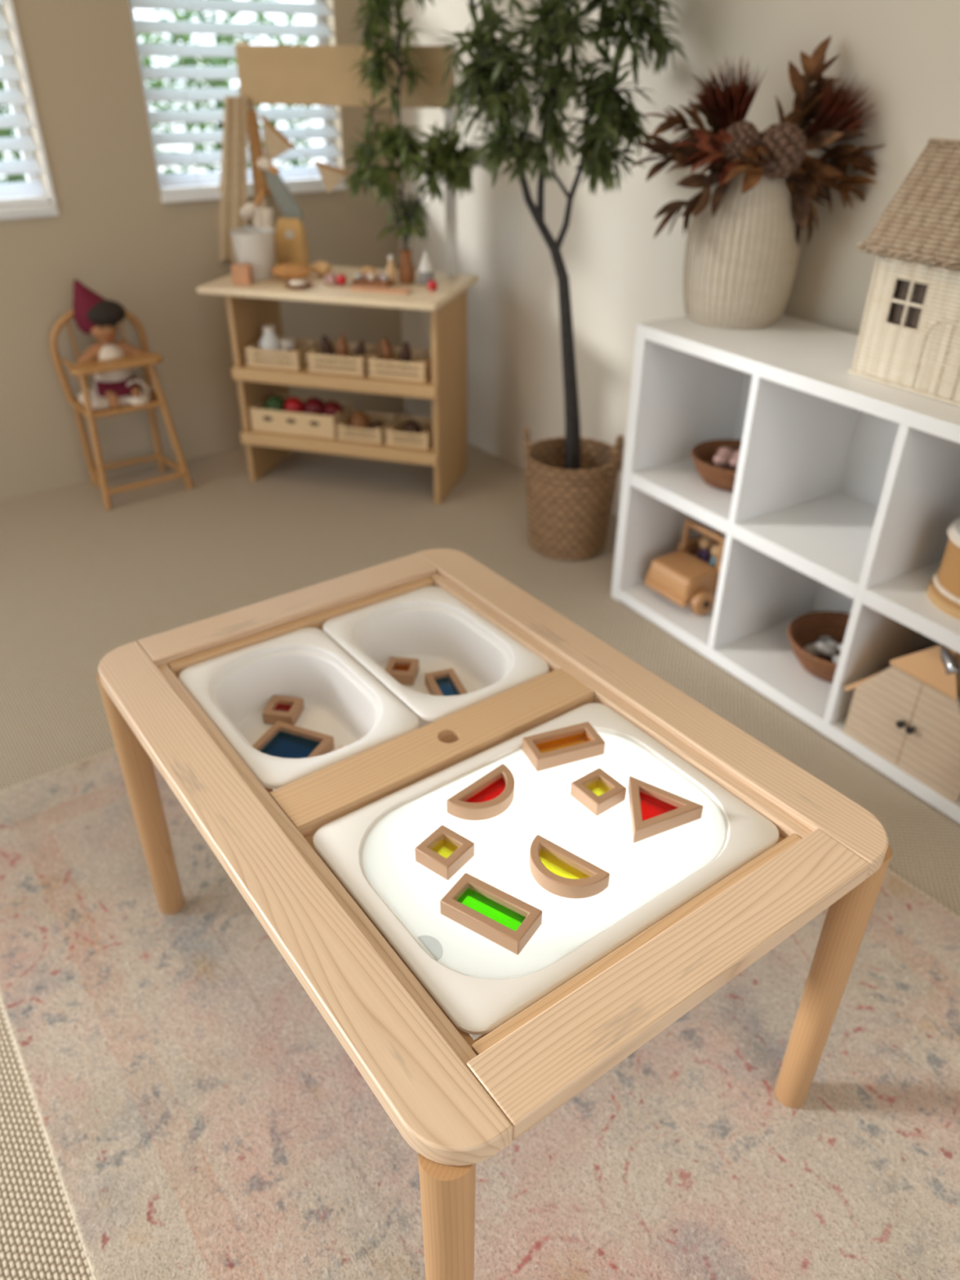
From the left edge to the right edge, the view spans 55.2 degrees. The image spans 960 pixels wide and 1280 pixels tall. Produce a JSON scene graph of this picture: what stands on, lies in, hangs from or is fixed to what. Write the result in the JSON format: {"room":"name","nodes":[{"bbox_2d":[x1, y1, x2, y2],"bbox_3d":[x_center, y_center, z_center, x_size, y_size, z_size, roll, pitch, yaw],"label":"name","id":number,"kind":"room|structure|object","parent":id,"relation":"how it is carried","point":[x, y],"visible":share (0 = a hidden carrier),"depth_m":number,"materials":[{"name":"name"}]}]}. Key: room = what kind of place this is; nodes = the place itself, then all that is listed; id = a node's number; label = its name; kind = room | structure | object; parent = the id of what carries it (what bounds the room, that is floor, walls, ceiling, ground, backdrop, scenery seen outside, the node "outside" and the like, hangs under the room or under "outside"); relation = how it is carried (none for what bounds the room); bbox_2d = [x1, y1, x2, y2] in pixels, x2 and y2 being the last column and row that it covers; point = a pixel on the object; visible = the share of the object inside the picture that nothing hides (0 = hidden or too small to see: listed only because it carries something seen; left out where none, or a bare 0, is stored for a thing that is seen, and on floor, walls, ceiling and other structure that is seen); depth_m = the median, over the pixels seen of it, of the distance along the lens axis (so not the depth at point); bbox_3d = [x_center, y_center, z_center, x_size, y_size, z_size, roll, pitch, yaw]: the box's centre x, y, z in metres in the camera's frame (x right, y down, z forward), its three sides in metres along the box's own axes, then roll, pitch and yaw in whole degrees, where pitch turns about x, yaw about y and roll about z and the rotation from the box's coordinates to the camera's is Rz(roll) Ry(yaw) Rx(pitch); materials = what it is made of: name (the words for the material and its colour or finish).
{"room":"children's playroom","nodes":[
{"label":"children's playroom","id":0,"kind":"room"},
{"bbox_2d":[0,0,404,500],"bbox_3d":[-1.834,-1.335,1.989,3.765,2.400,0.120,-21,38,-30],"label":"wall","id":1,"kind":"structure","parent":0,"point":[113,233],"depth_m":2.75,"materials":[{"name":"beige paint"}]},
{"bbox_2d":[0,0,58,219],"bbox_3d":[-1.485,-1.595,2.091,0.716,1.189,0.108,-21,38,-30],"label":"window","id":2,"kind":"structure","parent":1,"relation":"in","point":[15,211],"depth_m":2.47,"materials":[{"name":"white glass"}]},
{"bbox_2d":[0,0,48,206],"bbox_3d":[-1.476,-1.595,2.076,0.686,1.143,0.047,-21,38,-30],"label":"window blind","id":3,"kind":"object","parent":2,"relation":"attached to","point":[29,189],"visible":1,"depth_m":2.46,"materials":[{"name":"white"}]},
{"bbox_2d":[130,0,346,203],"bbox_3d":[-0.709,-1.895,2.575,0.614,1.165,0.108,-21,38,-30],"label":"window","id":4,"kind":"structure","parent":1,"relation":"in","point":[316,20],"depth_m":2.80,"materials":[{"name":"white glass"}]},
{"bbox_2d":[128,0,343,195],"bbox_3d":[-0.699,-1.895,2.560,0.608,1.143,0.047,-21,38,-30],"label":"window blind","id":5,"kind":"object","parent":4,"relation":"attached to","point":[306,173],"visible":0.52,"depth_m":2.68,"materials":[{"name":"white"}]},
{"bbox_2d":[0,411,959,1279],"bbox_3d":[-0.324,0.783,1.001,3.885,0.100,5.090,-21,38,-30],"label":"floor","id":6,"kind":"structure","parent":0,"point":[82,580],"depth_m":2.34,"materials":[{"name":"carpet"}]},
{"bbox_2d":[49,309,193,510],"bbox_3d":[-1.072,-0.706,2.748,0.281,0.540,0.234,-21,38,-30],"label":"high chair","id":7,"kind":"object","parent":6,"relation":"on","point":[157,398],"visible":0.9,"depth_m":2.73,"materials":[{"name":"wood"}]},
{"bbox_2d":[72,279,147,408],"bbox_3d":[-1.066,-0.857,2.653,0.196,0.345,0.170,-2,32,-3],"label":"doll","id":8,"kind":"object","parent":7,"relation":"on","point":[95,315],"visible":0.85,"depth_m":2.64,"materials":[{"name":"fabric"}]},
{"bbox_2d":[72,279,106,334],"bbox_3d":[-1.105,-0.955,2.622,0.118,0.147,0.112,-21,38,-30],"label":"hat","id":9,"kind":"object","parent":8,"relation":"attached to","point":[88,305],"depth_m":2.58,"materials":[{"name":"fabric"}]},
{"bbox_2d":[78,385,151,409],"bbox_3d":[-1.094,-0.731,2.748,0.190,0.030,0.135,-21,38,-30],"label":"seat cushion","id":10,"kind":"object","parent":7,"relation":"on","point":[98,402],"visible":0.45,"depth_m":2.70,"materials":[{"name":"beige fabric"}]},
{"bbox_2d":[68,352,163,375],"bbox_3d":[-1.045,-0.795,2.642,0.262,0.016,0.075,-21,38,-30],"label":"tray","id":11,"kind":"object","parent":7,"relation":"on","point":[148,359],"depth_m":2.62,"materials":[{"name":"wood"}]},
{"bbox_2d":[124,379,149,404],"bbox_3d":[-1.018,-0.737,2.717,0.076,0.068,0.072,-21,38,-30],"label":"basket","id":12,"kind":"object","parent":7,"relation":"on","point":[144,399],"visible":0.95,"depth_m":2.71,"materials":[{"name":"fabric"}]},
{"bbox_2d":[196,41,478,504],"bbox_3d":[-0.404,-1.045,2.686,0.715,1.185,0.415,9,33,13],"label":"stand","id":13,"kind":"object","parent":6,"relation":"on","point":[268,74],"depth_m":2.64,"materials":[{"name":"brown wood"}]},
{"bbox_2d":[217,88,248,263],"bbox_3d":[-0.750,-1.379,2.743,0.176,0.476,0.037,4,32,5],"label":"post","id":14,"kind":"object","parent":13,"relation":"hanging from","point":[233,169],"visible":0.91,"depth_m":2.73,"materials":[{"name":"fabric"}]},
{"bbox_2d":[231,262,253,284],"bbox_3d":[-0.680,-1.048,2.628,0.048,0.050,0.040,3,32,4],"label":"block stack","id":15,"kind":"object","parent":13,"relation":"on","point":[242,273],"visible":1,"depth_m":2.61,"materials":[{"name":"brown wood"}]},
{"bbox_2d":[229,226,274,279],"bbox_3d":[-0.657,-1.129,2.673,0.128,0.139,0.128,-21,38,-30],"label":"pail","id":16,"kind":"object","parent":13,"relation":"on","point":[254,246],"visible":0.91,"depth_m":2.64,"materials":[{"name":"ceramic"}]},
{"bbox_2d":[240,189,266,218],"bbox_3d":[-0.679,-1.304,2.745,0.092,0.083,0.041,9,33,13],"label":"brush","id":17,"kind":"object","parent":13,"relation":"hanging from","point":[248,210],"visible":1,"depth_m":2.74,"materials":[{"name":"beige wood"}]},
{"bbox_2d":[252,207,275,261],"bbox_3d":[-0.657,-1.229,2.781,0.076,0.150,0.014,9,33,13],"label":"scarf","id":18,"kind":"object","parent":13,"relation":"hanging from","point":[264,217],"visible":0.39,"depth_m":2.75,"materials":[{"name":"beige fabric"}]},
{"bbox_2d":[257,156,302,222],"bbox_3d":[-0.591,-1.330,2.713,0.132,0.174,0.031,9,33,13],"label":"oven mitt","id":19,"kind":"object","parent":13,"relation":"hanging from","point":[283,197],"visible":0.89,"depth_m":2.71,"materials":[{"name":"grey fabric"}]},
{"bbox_2d":[244,336,319,370],"bbox_3d":[-0.597,-0.871,2.781,0.170,0.056,0.150,9,33,13],"label":"wooden crate","id":20,"kind":"object","parent":13,"relation":"on","point":[298,362],"visible":0.69,"depth_m":2.73,"materials":[{"name":"brown wood"}]},
{"bbox_2d":[258,324,282,362],"bbox_3d":[-0.631,-0.893,2.764,0.066,0.102,0.066,-21,38,-30],"label":"milk bottle","id":21,"kind":"object","parent":20,"relation":"in","point":[269,340],"visible":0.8,"depth_m":2.74,"materials":[{"name":"white ceramic"}]},
{"bbox_2d":[271,263,311,279],"bbox_3d":[-0.550,-1.075,2.677,0.115,0.044,0.044,-2,32,-4],"label":"baguette","id":22,"kind":"object","parent":13,"relation":"on","point":[286,271],"visible":0.99,"depth_m":2.66,"materials":[{"name":"food"}]},
{"bbox_2d":[275,217,309,267],"bbox_3d":[-0.566,-1.185,2.754,0.086,0.148,0.054,4,33,6],"label":"chopping board","id":23,"kind":"object","parent":13,"relation":"on","point":[291,241],"visible":0.77,"depth_m":2.73,"materials":[{"name":"brown wood"}]},
{"bbox_2d":[283,279,312,288],"bbox_3d":[-0.516,-1.011,2.601,0.082,0.018,0.082,-21,38,-30],"label":"plate","id":24,"kind":"object","parent":13,"relation":"on","point":[297,283],"visible":1,"depth_m":2.59,"materials":[{"name":"ceramic"}]},
{"bbox_2d":[248,393,353,439],"bbox_3d":[-0.556,-0.701,2.872,0.280,0.072,0.151,9,33,13],"label":"wooden crate","id":25,"kind":"object","parent":13,"relation":"on","point":[262,420],"visible":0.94,"depth_m":2.81,"materials":[{"name":"brown wood"}]},
{"bbox_2d":[264,395,284,410],"bbox_3d":[-0.642,-0.732,2.882,0.068,0.068,0.068,-21,38,-30],"label":"lettuce","id":26,"kind":"object","parent":25,"relation":"in","point":[273,402],"visible":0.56,"depth_m":2.85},
{"bbox_2d":[284,396,304,413],"bbox_3d":[-0.578,-0.724,2.859,0.064,0.064,0.064,-21,38,-30],"label":"apple","id":27,"kind":"object","parent":25,"relation":"in","point":[293,404],"visible":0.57,"depth_m":2.83,"materials":[{"name":"food"}]},
{"bbox_2d":[303,397,325,414],"bbox_3d":[-0.511,-0.716,2.847,0.072,0.072,0.072,-21,38,-30],"label":"tomato","id":28,"kind":"object","parent":25,"relation":"in","point":[313,405],"visible":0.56,"depth_m":2.82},
{"bbox_2d":[323,401,344,416],"bbox_3d":[-0.451,-0.704,2.828,0.066,0.059,0.066,-21,38,-30],"label":"pepper","id":29,"kind":"object","parent":25,"relation":"in","point":[331,408],"visible":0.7,"depth_m":2.80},
{"bbox_2d":[310,261,332,276],"bbox_3d":[-0.464,-1.097,2.713,0.077,0.044,0.047,28,42,36],"label":"croissant","id":30,"kind":"object","parent":13,"relation":"on","point":[322,268],"visible":0.89,"depth_m":2.70,"materials":[{"name":"food"}]},
{"bbox_2d":[196,262,478,311],"bbox_3d":[-0.404,-1.042,2.688,0.715,0.020,0.415,9,33,13],"label":"countertop","id":31,"kind":"structure","parent":13,"relation":"on","point":[420,297],"depth_m":2.57,"materials":[{"name":"brown wood"}]},
{"bbox_2d":[306,340,381,377],"bbox_3d":[-0.402,-0.840,2.735,0.175,0.056,0.150,9,33,13],"label":"wooden crate","id":32,"kind":"object","parent":13,"relation":"on","point":[322,365],"visible":0.68,"depth_m":2.68,"materials":[{"name":"brown wood"}]},
{"bbox_2d":[320,334,334,361],"bbox_3d":[-0.453,-0.863,2.734,0.040,0.086,0.033,25,40,34],"label":"vegetable","id":33,"kind":"object","parent":32,"relation":"in","point":[326,347],"visible":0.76,"depth_m":2.72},
{"bbox_2d":[336,333,348,362],"bbox_3d":[-0.405,-0.852,2.705,0.035,0.096,0.035,-1,32,-2],"label":"vegetable","id":34,"kind":"object","parent":32,"relation":"in","point":[342,348],"visible":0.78,"depth_m":2.69,"materials":[{"name":"food"}]},
{"bbox_2d":[251,110,444,172],"bbox_3d":[-0.379,-1.413,2.612,0.586,0.156,0.002,9,33,13],"label":"bunting string","id":35,"kind":"object","parent":13,"relation":"hanging from","point":[251,110],"visible":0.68,"depth_m":2.65,"materials":[{"name":"fabric"}]},
{"bbox_2d":[260,115,294,159],"bbox_3d":[-0.584,-1.448,2.659,0.099,0.122,0.007,9,33,13],"label":"flag","id":36,"kind":"object","parent":35,"relation":"hanging from","point":[276,144],"visible":0.92,"depth_m":2.66,"materials":[{"name":"fabric"}]},
{"bbox_2d":[313,160,347,194],"bbox_3d":[-0.432,-1.346,2.672,0.102,0.088,0.007,9,33,13],"label":"flag","id":37,"kind":"object","parent":35,"relation":"hanging from","point":[331,175],"visible":1,"depth_m":2.67,"materials":[{"name":"fabric"}]},
{"bbox_2d":[336,410,398,444],"bbox_3d":[-0.345,-0.657,2.830,0.142,0.046,0.150,9,33,13],"label":"wooden crate","id":38,"kind":"object","parent":13,"relation":"on","point":[345,433],"visible":0.64,"depth_m":2.78,"materials":[{"name":"brown wood"}]},
{"bbox_2d":[348,410,371,432],"bbox_3d":[-0.370,-0.673,2.827,0.072,0.066,0.072,-21,38,-30],"label":"onion","id":39,"kind":"object","parent":38,"relation":"in","point":[359,419],"visible":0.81,"depth_m":2.80,"materials":[{"name":"food"}]},
{"bbox_2d":[351,276,393,287],"bbox_3d":[-0.307,-1.028,2.636,0.110,0.012,0.060,9,33,13],"label":"tray","id":40,"kind":"object","parent":13,"relation":"on","point":[363,281],"visible":0.87,"depth_m":2.62,"materials":[{"name":"brown wood"}]},
{"bbox_2d":[349,285,410,293],"bbox_3d":[-0.280,-0.980,2.566,0.170,0.006,0.036,9,33,13],"label":"chopping board","id":41,"kind":"object","parent":13,"relation":"on","point":[364,288],"visible":1,"depth_m":2.56,"materials":[{"name":"brown wood"}]},
{"bbox_2d":[368,346,431,382],"bbox_3d":[-0.219,-0.811,2.691,0.172,0.056,0.150,9,33,13],"label":"wooden crate","id":42,"kind":"object","parent":13,"relation":"on","point":[422,374],"visible":0.65,"depth_m":2.64,"materials":[{"name":"brown wood"}]},
{"bbox_2d":[380,337,394,367],"bbox_3d":[-0.272,-0.836,2.685,0.039,0.094,0.035,11,34,16],"label":"vegetable","id":43,"kind":"object","parent":42,"relation":"in","point":[386,351],"visible":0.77,"depth_m":2.67,"materials":[{"name":"food"}]},
{"bbox_2d":[399,341,411,368],"bbox_3d":[-0.217,-0.824,2.669,0.035,0.090,0.038,-14,35,-21],"label":"vegetable","id":44,"kind":"object","parent":42,"relation":"in","point":[405,354],"visible":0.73,"depth_m":2.65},
{"bbox_2d":[398,248,415,284],"bbox_3d":[-0.212,-1.076,2.642,0.048,0.088,0.048,-21,38,-30],"label":"bud vase","id":45,"kind":"object","parent":13,"relation":"on","point":[406,269],"visible":1,"depth_m":2.63,"materials":[{"name":"ceramic"}]},
{"bbox_2d":[342,0,493,251],"bbox_3d":[-0.167,-1.433,2.418,0.418,0.831,0.339,-21,38,-30],"label":"leafy branches","id":46,"kind":"object","parent":45,"relation":"in","point":[442,157],"visible":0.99,"depth_m":2.45,"materials":[{"name":"green plant"}]},
{"bbox_2d":[385,414,433,449],"bbox_3d":[-0.198,-0.635,2.795,0.135,0.048,0.150,9,33,13],"label":"wooden crate","id":47,"kind":"object","parent":13,"relation":"on","point":[394,437],"visible":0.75,"depth_m":2.75,"materials":[{"name":"brown wood"}]},
{"bbox_2d":[402,419,421,438],"bbox_3d":[-0.207,-0.642,2.791,0.054,0.054,0.065,-21,38,-30],"label":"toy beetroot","id":48,"kind":"object","parent":47,"relation":"in","point":[410,426],"visible":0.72,"depth_m":2.77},
{"bbox_2d":[417,250,434,284],"bbox_3d":[-0.155,-1.070,2.633,0.048,0.088,0.048,-21,38,-30],"label":"gnome","id":49,"kind":"object","parent":13,"relation":"on","point":[425,273],"visible":0.96,"depth_m":2.62,"materials":[{"name":"white ceramic"}]},
{"bbox_2d":[0,665,959,1279],"bbox_3d":[0.189,0.592,1.207,1.260,0.008,2.190,-21,38,-30],"label":"area rug","id":50,"kind":"object","parent":6,"relation":"on","point":[201,1117],"visible":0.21,"depth_m":1.17,"materials":[{"name":"carpet"}]},
{"bbox_2d":[96,548,892,1279],"bbox_3d":[-0.041,0.309,1.202,0.580,0.471,0.830,-21,38,-30],"label":"table","id":51,"kind":"object","parent":50,"relation":"on","point":[457,1100],"visible":0.91,"depth_m":0.94,"materials":[{"name":"brown wood"}]},
{"bbox_2d":[178,627,419,791],"bbox_3d":[-0.236,0.108,1.188,0.208,0.088,0.289,-21,38,-30],"label":"storage bin","id":52,"kind":"object","parent":51,"relation":"attached to","point":[343,701],"visible":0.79,"depth_m":1.23,"materials":[{"name":"white plastic"}]},
{"bbox_2d":[262,694,304,725],"bbox_3d":[-0.271,0.097,1.264,0.044,0.018,0.044,6,33,9],"label":"block","id":53,"kind":"object","parent":52,"relation":"in","point":[286,709],"visible":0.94,"depth_m":1.26,"materials":[{"name":"brown wood"}]},
{"bbox_2d":[252,720,334,758],"bbox_3d":[-0.249,0.146,1.187,0.087,0.018,0.087,13,34,19],"label":"block","id":54,"kind":"object","parent":52,"relation":"in","point":[282,740],"visible":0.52,"depth_m":1.20,"materials":[{"name":"brown wood"}]},
{"bbox_2d":[322,586,549,728],"bbox_3d":[-0.067,0.043,1.293,0.204,0.088,0.289,-21,38,-30],"label":"storage bin","id":55,"kind":"object","parent":51,"relation":"attached to","point":[428,624],"visible":0.76,"depth_m":1.33,"materials":[{"name":"white plastic"}]},
{"bbox_2d":[385,656,419,684],"bbox_3d":[-0.115,0.045,1.348,0.044,0.018,0.044,5,33,7],"label":"block","id":56,"kind":"object","parent":55,"relation":"in","point":[403,670],"visible":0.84,"depth_m":1.34,"materials":[{"name":"brown wood"}]},
{"bbox_2d":[424,668,467,696],"bbox_3d":[-0.045,0.074,1.304,0.044,0.018,0.087,-11,34,-17],"label":"block","id":57,"kind":"object","parent":55,"relation":"in","point":[446,682],"visible":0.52,"depth_m":1.31,"materials":[{"name":"brown wood"}]},
{"bbox_2d":[312,702,778,1035],"bbox_3d":[0.070,0.240,0.985,0.412,0.090,0.297,-21,38,-30],"label":"tray","id":58,"kind":"object","parent":51,"relation":"attached to","point":[479,984],"visible":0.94,"depth_m":0.93,"materials":[{"name":"white plastic"}]},
{"bbox_2d":[414,825,474,879],"bbox_3d":[-0.035,0.214,0.929,0.044,0.018,0.044,23,39,31],"label":"block","id":59,"kind":"object","parent":58,"relation":"on","point":[445,851],"visible":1,"depth_m":0.92,"materials":[{"name":"brown wood"}]},
{"bbox_2d":[446,764,515,820],"bbox_3d":[0.010,0.171,0.998,0.087,0.018,0.044,-28,42,-37],"label":"block","id":60,"kind":"object","parent":58,"relation":"on","point":[490,796],"visible":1,"depth_m":0.99,"materials":[{"name":"brown wood"}]},
{"bbox_2d":[440,872,542,955],"bbox_3d":[0.010,0.256,0.863,0.087,0.018,0.044,20,37,27],"label":"block","id":61,"kind":"object","parent":58,"relation":"on","point":[488,911],"visible":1,"depth_m":0.86,"materials":[{"name":"brown wood"}]},
{"bbox_2d":[521,721,604,771],"bbox_3d":[0.097,0.124,1.073,0.087,0.018,0.044,-12,34,-18],"label":"block","id":62,"kind":"object","parent":58,"relation":"on","point":[578,742],"visible":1,"depth_m":1.07,"materials":[{"name":"brown wood"}]},
{"bbox_2d":[528,834,609,898],"bbox_3d":[0.080,0.229,0.907,0.087,0.018,0.044,23,39,31],"label":"block","id":63,"kind":"object","parent":58,"relation":"on","point":[552,866],"visible":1,"depth_m":0.90,"materials":[{"name":"brown wood"}]},
{"bbox_2d":[569,768,626,816],"bbox_3d":[0.130,0.166,1.007,0.044,0.018,0.044,-22,39,-31],"label":"block","id":64,"kind":"object","parent":58,"relation":"on","point":[598,792],"visible":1,"depth_m":1.00,"materials":[{"name":"brown wood"}]},
{"bbox_2d":[627,775,702,843],"bbox_3d":[0.182,0.176,0.993,0.087,0.018,0.076,-14,35,-22],"label":"block","id":65,"kind":"object","parent":58,"relation":"on","point":[654,810],"visible":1,"depth_m":0.98,"materials":[{"name":"brown wood"}]},
{"bbox_2d":[524,426,623,560],"bbox_3d":[0.246,-0.410,2.484,0.254,0.337,0.257,-21,38,-30],"label":"basket","id":66,"kind":"object","parent":6,"relation":"on","point":[569,512],"visible":0.97,"depth_m":2.43,"materials":[{"name":"wicker"}]},
{"bbox_2d":[435,0,688,470],"bbox_3d":[0.141,-1.046,2.118,0.458,1.504,0.469,-24,40,-33],"label":"artificial tree","id":67,"kind":"object","parent":66,"relation":"on","point":[486,77],"visible":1,"depth_m":1.99,"materials":[{"name":"green plant"}]},
{"bbox_2d":[610,314,959,823],"bbox_3d":[0.748,-0.211,1.864,0.335,0.672,1.015,-19,37,-27],"label":"cube shelf","id":68,"kind":"object","parent":6,"relation":"on","point":[845,497],"visible":0.71,"depth_m":1.91,"materials":[{"name":"white laminate"}]},
{"bbox_2d":[644,518,725,615],"bbox_3d":[0.546,-0.194,2.232,0.248,0.180,0.188,-19,37,-27],"label":"toy car","id":69,"kind":"object","parent":68,"relation":"on","point":[679,575],"visible":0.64,"depth_m":2.18,"materials":[{"name":"brown wood"}]},
{"bbox_2d":[696,537,711,564],"bbox_3d":[0.550,-0.216,2.249,0.035,0.078,0.035,-19,37,-27],"label":"doll","id":70,"kind":"object","parent":69,"relation":"in","point":[705,543],"visible":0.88,"depth_m":2.24,"materials":[{"name":"purple paint"}]},
{"bbox_2d":[690,439,742,492],"bbox_3d":[0.575,-0.388,2.067,0.205,0.066,0.205,-21,38,-30],"label":"bowl","id":71,"kind":"object","parent":68,"relation":"on","point":[703,454],"visible":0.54,"depth_m":2.05,"materials":[{"name":"wood"}]},
{"bbox_2d":[713,453,730,467],"bbox_3d":[0.536,-0.398,2.031,0.039,0.032,0.035,-4,33,-6],"label":"ball","id":72,"kind":"object","parent":71,"relation":"in","point":[721,460],"visible":0.99,"depth_m":2.02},
{"bbox_2d":[683,160,801,328],"bbox_3d":[0.552,-0.833,1.930,0.233,0.304,0.234,20,37,28],"label":"ceramic vase","id":73,"kind":"object","parent":68,"relation":"on","point":[740,262],"visible":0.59,"depth_m":1.86,"materials":[{"name":"ceramic"}]},
{"bbox_2d":[629,133,728,181],"bbox_3d":[0.426,-0.910,1.815,0.270,0.157,0.086,-3,33,-6],"label":"stem","id":74,"kind":"object","parent":73,"relation":"in","point":[660,146],"visible":0.67,"depth_m":1.78,"materials":[{"name":"plant"}]},
{"bbox_2d":[640,98,719,145],"bbox_3d":[0.434,-0.954,1.828,0.247,0.216,0.075,-6,33,-10],"label":"stem","id":75,"kind":"object","parent":73,"relation":"in","point":[672,121],"visible":0.62,"depth_m":1.78,"materials":[{"name":"plant"}]},
{"bbox_2d":[653,164,743,239],"bbox_3d":[0.453,-0.875,1.836,0.217,0.142,0.094,-3,33,-6],"label":"stem","id":76,"kind":"object","parent":73,"relation":"in","point":[696,205],"visible":0.82,"depth_m":1.81,"materials":[{"name":"plant"}]},
{"bbox_2d":[686,73,727,162],"bbox_3d":[0.469,-0.977,1.828,0.154,0.256,0.087,13,35,19],"label":"stem","id":77,"kind":"object","parent":73,"relation":"in","point":[712,123],"visible":0.33,"depth_m":1.80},
{"bbox_2d":[671,127,751,186],"bbox_3d":[0.465,-0.907,1.795,0.218,0.172,0.102,-9,34,-15],"label":"stem","id":78,"kind":"object","parent":73,"relation":"in","point":[709,153],"visible":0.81,"depth_m":1.76,"materials":[{"name":"plant"}]},
{"bbox_2d":[687,54,767,130],"bbox_3d":[0.471,-0.964,1.792,0.163,0.313,0.120,3,32,4],"label":"dried protea","id":79,"kind":"object","parent":73,"relation":"in","point":[735,100],"visible":0.88,"depth_m":1.74,"materials":[{"name":"brown plant"}]},
{"bbox_2d":[721,120,760,164],"bbox_3d":[0.526,-0.915,1.819,0.073,0.203,0.144,28,42,36],"label":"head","id":80,"kind":"object","parent":73,"relation":"in","point":[744,134],"visible":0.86,"depth_m":1.74},
{"bbox_2d":[724,129,810,194],"bbox_3d":[0.552,-0.888,1.771,0.121,0.168,0.179,20,37,28],"label":"stem","id":81,"kind":"object","parent":73,"relation":"in","point":[753,175],"visible":0.56,"depth_m":1.74,"materials":[{"name":"plant"}]},
{"bbox_2d":[754,121,806,179],"bbox_3d":[0.567,-0.900,1.796,0.119,0.202,0.098,27,41,35],"label":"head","id":82,"kind":"object","parent":73,"relation":"in","point":[784,159],"visible":0.86,"depth_m":1.73},
{"bbox_2d":[785,169,831,247],"bbox_3d":[0.620,-0.872,1.849,0.087,0.146,0.160,-21,38,-30],"label":"stem","id":83,"kind":"object","parent":73,"relation":"in","point":[802,204],"visible":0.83,"depth_m":1.80,"materials":[{"name":"plant"}]},
{"bbox_2d":[775,35,842,137],"bbox_3d":[0.628,-1.004,1.814,0.119,0.320,0.103,-21,38,-30],"label":"stem","id":84,"kind":"object","parent":73,"relation":"in","point":[812,66],"visible":0.79,"depth_m":1.77,"materials":[{"name":"plant"}]},
{"bbox_2d":[798,71,850,134],"bbox_3d":[0.639,-0.998,1.854,0.182,0.265,0.083,-11,34,-17],"label":"stem","id":85,"kind":"object","parent":73,"relation":"in","point":[806,120],"visible":0.26,"depth_m":1.81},
{"bbox_2d":[783,155,875,213],"bbox_3d":[0.662,-0.895,1.822,0.229,0.126,0.106,2,32,3],"label":"stem","id":86,"kind":"object","parent":73,"relation":"in","point":[811,164],"visible":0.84,"depth_m":1.80,"materials":[{"name":"plant"}]},
{"bbox_2d":[797,112,868,163],"bbox_3d":[0.643,-0.922,1.799,0.207,0.197,0.088,7,33,10],"label":"stem","id":87,"kind":"object","parent":73,"relation":"in","point":[821,139],"visible":0.54,"depth_m":1.75,"materials":[{"name":"plant"}]},
{"bbox_2d":[805,71,879,142],"bbox_3d":[0.665,-0.955,1.807,0.205,0.284,0.120,-4,33,-6],"label":"dried protea","id":88,"kind":"object","parent":73,"relation":"in","point":[829,112],"visible":0.65,"depth_m":1.76,"materials":[{"name":"brown plant"}]},
{"bbox_2d":[804,143,884,189],"bbox_3d":[0.690,-0.904,1.820,0.278,0.145,0.114,0,32,0],"label":"stem","id":89,"kind":"object","parent":73,"relation":"in","point":[840,160],"visible":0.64,"depth_m":1.80,"materials":[{"name":"plant"}]},
{"bbox_2d":[786,610,850,683],"bbox_3d":[0.781,0.025,1.988,0.233,0.074,0.233,-21,38,-30],"label":"bowl","id":90,"kind":"object","parent":68,"relation":"on","point":[805,629],"visible":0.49,"depth_m":2.05,"materials":[{"name":"wood"}]},
{"bbox_2d":[813,641,835,657],"bbox_3d":[0.746,0.020,1.986,0.048,0.030,0.039,26,40,34],"label":"stone","id":91,"kind":"object","parent":90,"relation":"in","point":[824,649],"visible":0.99,"depth_m":1.97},
{"bbox_2d":[843,644,959,803],"bbox_3d":[0.883,0.093,1.708,0.275,0.259,0.279,-19,37,-27],"label":"barn","id":92,"kind":"object","parent":68,"relation":"on","point":[907,712],"visible":0.98,"depth_m":1.65,"materials":[{"name":"brown wood"}]},
{"bbox_2d":[939,644,959,678],"bbox_3d":[0.818,0.039,1.603,0.023,0.039,0.061,-2,32,-5],"label":"animal","id":93,"kind":"object","parent":92,"relation":"on","point":[949,662],"visible":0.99,"depth_m":1.59},
{"bbox_2d":[848,137,959,406],"bbox_3d":[0.813,-0.615,1.526,0.252,0.372,0.271,-18,37,-27],"label":"house","id":94,"kind":"object","parent":68,"relation":"on","point":[908,340],"visible":1,"depth_m":1.52,"materials":[{"name":"wood"}]},
{"bbox_2d":[926,517,959,620],"bbox_3d":[0.898,-0.123,1.591,0.196,0.132,0.196,-19,37,-27],"label":"drum","id":95,"kind":"object","parent":68,"relation":"on","point":[943,590],"visible":1,"depth_m":1.59,"materials":[{"name":"brown wood"}]},
{"bbox_2d":[390,0,959,516],"bbox_3d":[1.202,-0.860,1.278,0.120,2.400,5.090,-21,38,-30],"label":"wall","id":96,"kind":"structure","parent":0,"point":[621,277],"depth_m":2.34,"materials":[{"name":"beige paint"}]},
{"label":"outside","id":97,"kind":"structure","parent":0,"visible":0},
{"bbox_3d":[-4.301,-2.275,6.432,18.000,0.100,9.610,-21,38,-30],"label":"lawn","id":98,"kind":"structure","parent":97,"visible":0},
{"bbox_2d":[0,80,26,197],"bbox_3d":[-2.143,-2.170,4.434,1.162,1.896,1.208,-21,38,-30],"label":"shrub","id":99,"kind":"object","parent":98,"relation":"on","point":[4,132],"visible":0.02,"depth_m":4.05,"materials":[{"name":"green plant"}]},
{"bbox_2d":[137,0,319,186],"bbox_3d":[-1.546,-3.047,5.554,1.406,2.188,1.460,-21,38,-30],"label":"outdoor background","id":100,"kind":"object","parent":98,"relation":"on","point":[185,38],"visible":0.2,"depth_m":5.33,"materials":[{"name":"green plant"}]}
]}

